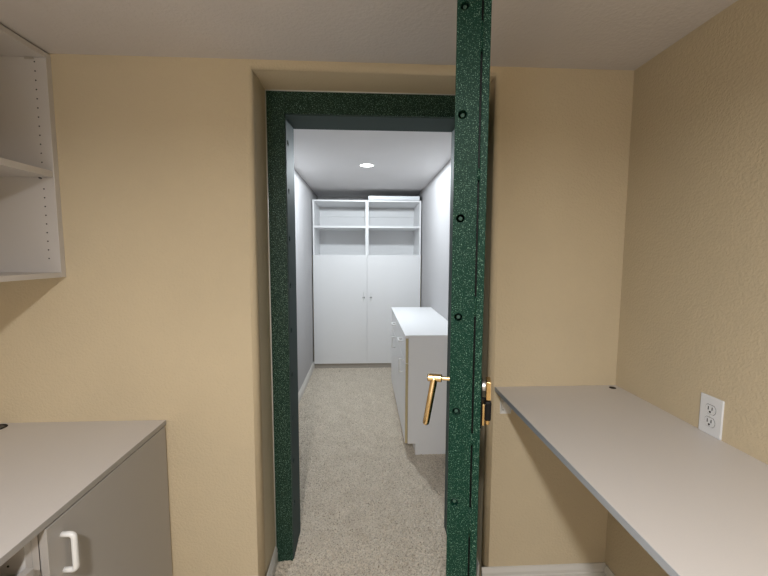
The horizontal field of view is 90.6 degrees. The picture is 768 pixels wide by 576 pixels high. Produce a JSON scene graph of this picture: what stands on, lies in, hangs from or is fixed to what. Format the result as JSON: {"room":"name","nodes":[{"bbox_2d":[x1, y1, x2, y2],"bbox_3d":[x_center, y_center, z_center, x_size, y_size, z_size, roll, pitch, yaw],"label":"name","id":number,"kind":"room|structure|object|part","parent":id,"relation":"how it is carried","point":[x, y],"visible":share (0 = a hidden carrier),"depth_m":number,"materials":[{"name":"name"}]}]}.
{"room":"home office","nodes":[
{"label":"home office","id":0,"kind":"room"},
{"bbox_2d":[294,168,316,391],"bbox_3d":[-0.873,0.006,3.599,0.080,2.236,3.473,0,5,-3],"label":"wall","id":1,"kind":"structure","parent":0,"point":[304,195],"depth_m":4.10,"materials":[{"name":"white paint"}]},
{"bbox_2d":[298,361,314,404],"bbox_3d":[-0.815,1.101,3.389,0.014,0.093,2.853,0,5,-3],"label":"baseboard","id":2,"kind":"structure","parent":1,"relation":"attached to","point":[304,385],"depth_m":4.10,"materials":[{"name":"white paint"}]},
{"bbox_2d":[0,53,633,575],"bbox_3d":[-0.299,0.178,1.711,2.546,2.236,0.372,0,5,-3],"label":"wall","id":3,"kind":"structure","parent":0,"point":[160,310],"depth_m":1.51,"materials":[{"name":"beige paint"}]},
{"bbox_2d":[267,546,277,575],"bbox_3d":[-0.501,1.260,1.704,0.010,0.080,0.173,0,5,-3],"label":"baseboard","id":4,"kind":"structure","parent":3,"relation":"attached to","point":[273,564],"depth_m":1.72,"materials":[{"name":"white paint"}]},
{"bbox_2d":[265,89,454,561],"bbox_3d":[-0.048,0.218,1.817,0.928,2.138,0.200,0,5,-3],"label":"door frame","id":5,"kind":"structure","parent":3,"relation":"attached to","point":[286,111],"depth_m":1.70,"materials":[{"name":"green paint"}]},
{"bbox_3d":[-0.431,0.267,1.810,0.003,2.041,0.184,0,5,-3],"label":"reveal plate","id":6,"kind":"part","parent":5,"relation":"part of","materials":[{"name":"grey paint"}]},
{"bbox_3d":[-0.046,-0.751,1.738,0.766,0.003,0.184,0,5,-3],"label":"reveal plate","id":7,"kind":"part","parent":5,"relation":"part of","materials":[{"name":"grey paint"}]},
{"bbox_3d":[0.331,0.266,1.849,0.003,2.041,0.184,0,5,-3],"label":"reveal plate","id":8,"kind":"part","parent":5,"relation":"part of","materials":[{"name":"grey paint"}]},
{"bbox_2d":[423,0,491,575],"bbox_3d":[0.259,0.291,1.305,0.160,2.072,0.902,1,5,12],"label":"door","id":9,"kind":"structure","parent":3,"relation":"in","point":[468,410],"depth_m":0.83,"materials":[{"name":"green paint"}]},
{"bbox_3d":[0.305,0.293,1.288,0.016,2.072,0.886,1,5,12],"label":"plate","id":10,"kind":"part","parent":9,"relation":"part of","materials":[{"name":"green paint"}]},
{"bbox_3d":[0.226,0.262,0.885,0.003,0.114,0.052,1,5,12],"label":"lock plate","id":11,"kind":"part","parent":9,"relation":"part of","materials":[{"name":"gold metal"}]},
{"bbox_3d":[0.240,0.232,0.873,0.011,0.044,0.040,1,5,12],"label":"pull plate","id":12,"kind":"part","parent":9,"relation":"part of","materials":[{"name":"gold metal"}]},
{"bbox_2d":[476,559,478,575],"bbox_3d":[0.414,1.258,1.763,0.010,0.080,0.149,0,5,-3],"label":"baseboard","id":13,"kind":"structure","parent":3,"relation":"attached to","point":[477,565],"depth_m":1.69,"materials":[{"name":"white paint"}]},
{"bbox_2d":[500,397,511,413],"bbox_3d":[0.511,0.481,1.565,0.046,0.098,0.055,0,5,-3],"label":"bracket","id":14,"kind":"object","parent":3,"relation":"attached to","point":[504,408],"visible":0.57,"depth_m":1.59,"materials":[{"name":"white plastic"}]},
{"bbox_2d":[481,562,605,575],"bbox_3d":[0.702,1.262,1.666,0.554,0.093,0.014,0,5,-3],"label":"baseboard","id":15,"kind":"structure","parent":3,"relation":"attached to","point":[574,569],"depth_m":1.66,"materials":[{"name":"white paint"}]},
{"bbox_2d":[317,196,367,199],"bbox_3d":[-0.243,-0.154,5.403,1.523,2.236,0.080,0,5,-3],"label":"wall","id":16,"kind":"structure","parent":0,"point":[318,197],"depth_m":5.25,"materials":[{"name":"white paint"}]},
{"bbox_2d":[274,367,446,575],"bbox_3d":[-0.312,1.301,1.992,2.706,0.070,7.120,0,5,-3],"label":"floor","id":17,"kind":"structure","parent":0,"point":[370,505],"depth_m":2.36,"materials":[{"name":"beige carpet"}]},
{"bbox_2d":[0,541,33,575],"bbox_3d":[-1.174,1.010,0.641,0.688,0.765,0.614,0,5,-3],"label":"base cabinet","id":18,"kind":"object","parent":17,"relation":"on","point":[20,563],"visible":0.62,"depth_m":0.92,"materials":[{"name":"grey laminate"}]},
{"bbox_3d":[-0.839,0.837,0.634,0.019,0.274,0.589,0,5,-3],"label":"drawer","id":19,"kind":"part","parent":18,"relation":"part of","materials":[{"name":"beige wood"}]},
{"bbox_2d":[31,426,172,575],"bbox_3d":[-1.186,0.955,1.247,0.725,0.765,0.599,0,5,-3],"label":"base cabinet","id":20,"kind":"object","parent":17,"relation":"on","point":[120,526],"visible":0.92,"depth_m":1.24,"materials":[{"name":"grey laminate"}]},
{"bbox_3d":[-0.830,0.699,1.006,0.037,0.115,0.015,0,5,-3],"label":"handle","id":21,"kind":"part","parent":20,"relation":"part of","materials":[{"name":"white plastic"}]},
{"bbox_2d":[0,420,165,566],"bbox_3d":[-1.155,0.650,0.259,0.688,0.020,2.515,0,5,-3],"label":"countertop","id":22,"kind":"structure","parent":20,"relation":"on","point":[46,467],"depth_m":1.20,"materials":[{"name":"laminate"}]},
{"bbox_2d":[312,199,366,367],"bbox_3d":[-0.565,-0.054,5.009,0.678,2.106,0.648,0,5,-3],"label":"tall cabinet","id":23,"kind":"object","parent":17,"relation":"on","point":[339,257],"visible":0.99,"depth_m":4.77,"materials":[{"name":"white laminate"}]},
{"bbox_3d":[-0.883,-0.057,5.019,0.019,2.106,0.595,0,5,-3],"label":"panel","id":24,"kind":"part","parent":23,"relation":"part of","materials":[{"name":"white plastic"}]},
{"bbox_3d":[-0.556,-1.096,4.942,0.628,0.019,0.595,0,5,-3],"label":"panel","id":25,"kind":"part","parent":23,"relation":"part of","materials":[{"name":"white plastic"}]},
{"bbox_2d":[314,226,364,230],"bbox_3d":[-0.557,-0.781,4.970,0.628,0.024,0.585,0,5,-3],"label":"shelf","id":26,"kind":"object","parent":23,"relation":"attached to","point":[317,228],"depth_m":4.82,"materials":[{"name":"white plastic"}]},
{"bbox_3d":[-0.545,0.274,4.757,0.663,1.370,0.020,0,5,-3],"label":"door","id":27,"kind":"part","parent":23,"relation":"part of","materials":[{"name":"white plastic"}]},
{"bbox_3d":[-0.575,-0.114,5.326,0.628,2.006,0.006,0,5,-3],"label":"panel","id":28,"kind":"part","parent":23,"relation":"part of","materials":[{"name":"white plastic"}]},
{"bbox_3d":[-0.237,-0.057,5.052,0.019,2.106,0.595,0,5,-3],"label":"panel","id":29,"kind":"part","parent":23,"relation":"part of","materials":[{"name":"white plastic"}]},
{"bbox_2d":[367,200,420,367],"bbox_3d":[0.115,-0.055,5.043,0.682,2.106,0.648,0,5,-3],"label":"tall cabinet","id":30,"kind":"object","parent":17,"relation":"on","point":[393,226],"visible":0.78,"depth_m":4.79,"materials":[{"name":"white laminate"}]},
{"bbox_3d":[-0.217,-0.057,5.053,0.019,2.106,0.595,0,5,-3],"label":"panel","id":31,"kind":"part","parent":30,"relation":"part of","materials":[{"name":"white plastic"}]},
{"bbox_3d":[0.093,-0.115,5.360,0.632,2.006,0.006,0,5,-3],"label":"panel","id":32,"kind":"part","parent":30,"relation":"part of","materials":[{"name":"white plastic"}]},
{"bbox_2d":[369,226,418,230],"bbox_3d":[0.111,-0.781,5.004,0.632,0.024,0.585,0,5,-3],"label":"shelf","id":33,"kind":"object","parent":30,"relation":"attached to","point":[371,228],"depth_m":4.79,"materials":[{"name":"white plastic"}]},
{"bbox_3d":[0.122,0.273,4.791,0.668,1.370,0.020,0,5,-3],"label":"door","id":34,"kind":"part","parent":30,"relation":"part of","materials":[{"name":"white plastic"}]},
{"bbox_2d":[368,196,420,200],"bbox_3d":[0.127,-1.113,4.780,0.649,0.048,0.284,0,5,-3],"label":"board","id":35,"kind":"object","parent":30,"relation":"on","point":[407,198],"visible":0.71,"depth_m":4.64,"materials":[{"name":"white plastic"}]},
{"bbox_3d":[0.112,-1.097,4.976,0.632,0.019,0.595,0,5,-3],"label":"panel","id":36,"kind":"part","parent":30,"relation":"part of","materials":[{"name":"white plastic"}]},
{"bbox_3d":[0.433,-0.058,5.086,0.019,2.106,0.595,0,5,-3],"label":"panel","id":37,"kind":"part","parent":30,"relation":"part of","materials":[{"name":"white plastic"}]},
{"bbox_2d":[391,307,447,454],"bbox_3d":[0.308,0.708,3.422,0.463,0.879,1.415,0,5,-3],"label":"base cabinet","id":38,"kind":"object","parent":17,"relation":"on","point":[419,337],"visible":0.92,"depth_m":2.74,"materials":[{"name":"white laminate"}]},
{"bbox_3d":[0.106,0.731,3.801,0.019,0.586,0.637,0,5,-3],"label":"door","id":39,"kind":"part","parent":38,"relation":"part of","materials":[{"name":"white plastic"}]},
{"bbox_3d":[0.107,0.346,3.766,0.019,0.177,0.637,0,5,-3],"label":"drawer","id":40,"kind":"part","parent":38,"relation":"part of","materials":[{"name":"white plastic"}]},
{"bbox_3d":[0.125,0.580,2.844,0.039,0.113,0.013,0,5,-3],"label":"handle","id":41,"kind":"part","parent":38,"relation":"part of","materials":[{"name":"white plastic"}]},
{"bbox_3d":[0.141,0.794,3.098,0.019,0.586,0.768,0,5,-3],"label":"door","id":42,"kind":"part","parent":38,"relation":"part of","materials":[{"name":"white plastic"}]},
{"bbox_3d":[0.143,0.410,3.063,0.019,0.177,0.768,0,5,-3],"label":"drawer","id":43,"kind":"part","parent":38,"relation":"part of","materials":[{"name":"white plastic"}]},
{"bbox_3d":[0.373,0.738,2.727,0.403,0.774,0.019,0,5,-3],"label":"panel","id":44,"kind":"part","parent":38,"relation":"part of","materials":[{"name":"white plastic"}]},
{"bbox_2d":[495,385,767,575],"bbox_3d":[0.783,0.972,0.386,0.520,0.901,2.515,0,5,-3],"label":"desk","id":45,"kind":"object","parent":17,"relation":"on","point":[697,503],"visible":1,"depth_m":0.96,"materials":[{"name":"laminate"}]},
{"bbox_2d":[0,0,737,69],"bbox_3d":[-0.213,-0.768,0.014,2.706,0.080,3.547,0,5,-3],"label":"ceiling","id":46,"kind":"structure","parent":0,"point":[567,34],"depth_m":1.22,"materials":[{"name":"paint"}]},
{"bbox_2d":[294,129,451,196],"bbox_3d":[-0.150,-1.151,3.562,1.523,0.080,3.573,0,5,-3],"label":"ceiling","id":47,"kind":"structure","parent":0,"point":[328,161],"depth_m":3.19,"materials":[{"name":"white paint"}]},
{"bbox_2d":[359,163,374,166],"bbox_3d":[-0.152,-1.091,3.378,0.150,0.005,0.150,0,5,-3],"label":"recessed light","id":48,"kind":"object","parent":47,"relation":"in","point":[361,164],"visible":1,"depth_m":3.38,"materials":[{"name":"white plastic"}]},
{"bbox_2d":[418,159,450,320],"bbox_3d":[0.568,0.005,3.672,0.080,2.236,3.473,0,5,-3],"label":"wall","id":49,"kind":"structure","parent":0,"point":[435,197],"depth_m":3.78,"materials":[{"name":"white paint"}]},
{"bbox_2d":[605,0,767,575],"bbox_3d":[1.091,0.348,0.231,0.080,2.172,3.487,0,5,-3],"label":"wall","id":50,"kind":"structure","parent":0,"point":[693,320],"depth_m":1.20,"materials":[{"name":"beige paint"}]},
{"bbox_2d":[603,565,614,575],"bbox_3d":[1.050,1.401,0.130,0.014,0.093,3.101,0,5,-3],"label":"baseboard","id":51,"kind":"structure","parent":50,"relation":"attached to","point":[607,571],"depth_m":1.65,"materials":[{"name":"white paint"}]},
{"bbox_2d":[698,392,724,439],"bbox_3d":[1.000,0.391,1.163,0.008,0.121,0.077,0,5,-3],"label":"wall outlet","id":52,"kind":"object","parent":50,"relation":"attached to","point":[711,414],"visible":1,"depth_m":1.16,"materials":[{"name":"white plastic"}]},
{"bbox_2d":[704,416,714,427],"bbox_3d":[0.998,0.410,1.165,0.004,0.028,0.034,0,5,-3],"label":"socket","id":53,"kind":"object","parent":52,"relation":"attached to","point":[709,421],"depth_m":1.16,"materials":[{"name":"white plastic"}]},
{"bbox_2d":[705,404,715,415],"bbox_3d":[0.998,0.371,1.161,0.004,0.030,0.037,0,5,-3],"label":"socket","id":54,"kind":"object","parent":52,"relation":"attached to","point":[710,409],"depth_m":1.16,"materials":[{"name":"white plastic"}]},
{"bbox_3d":[-1.532,0.351,0.098,0.080,2.172,3.487,0,5,-3],"label":"wall","id":55,"kind":"structure","parent":0,"visible":0},
{"bbox_2d":[0,24,65,281],"bbox_3d":[-1.358,-0.393,0.833,0.342,0.809,1.165,0,5,-3],"label":"wall shelf unit","id":56,"kind":"object","parent":55,"relation":"attached to","point":[31,226],"visible":1,"depth_m":1.39,"materials":[{"name":"white laminate"}]},
{"bbox_3d":[-1.357,-0.786,0.796,0.341,0.019,1.123,0,5,-3],"label":"panel","id":57,"kind":"part","parent":56,"relation":"part of","materials":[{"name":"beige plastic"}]},
{"bbox_3d":[-1.357,-0.368,0.833,0.332,0.023,1.121,0,5,-3],"label":"shelf","id":58,"kind":"part","parent":56,"relation":"part of","materials":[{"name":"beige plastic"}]},
{"bbox_3d":[-1.360,0.001,0.866,0.341,0.019,1.123,0,5,-3],"label":"panel","id":59,"kind":"part","parent":56,"relation":"part of","materials":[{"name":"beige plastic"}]}
]}

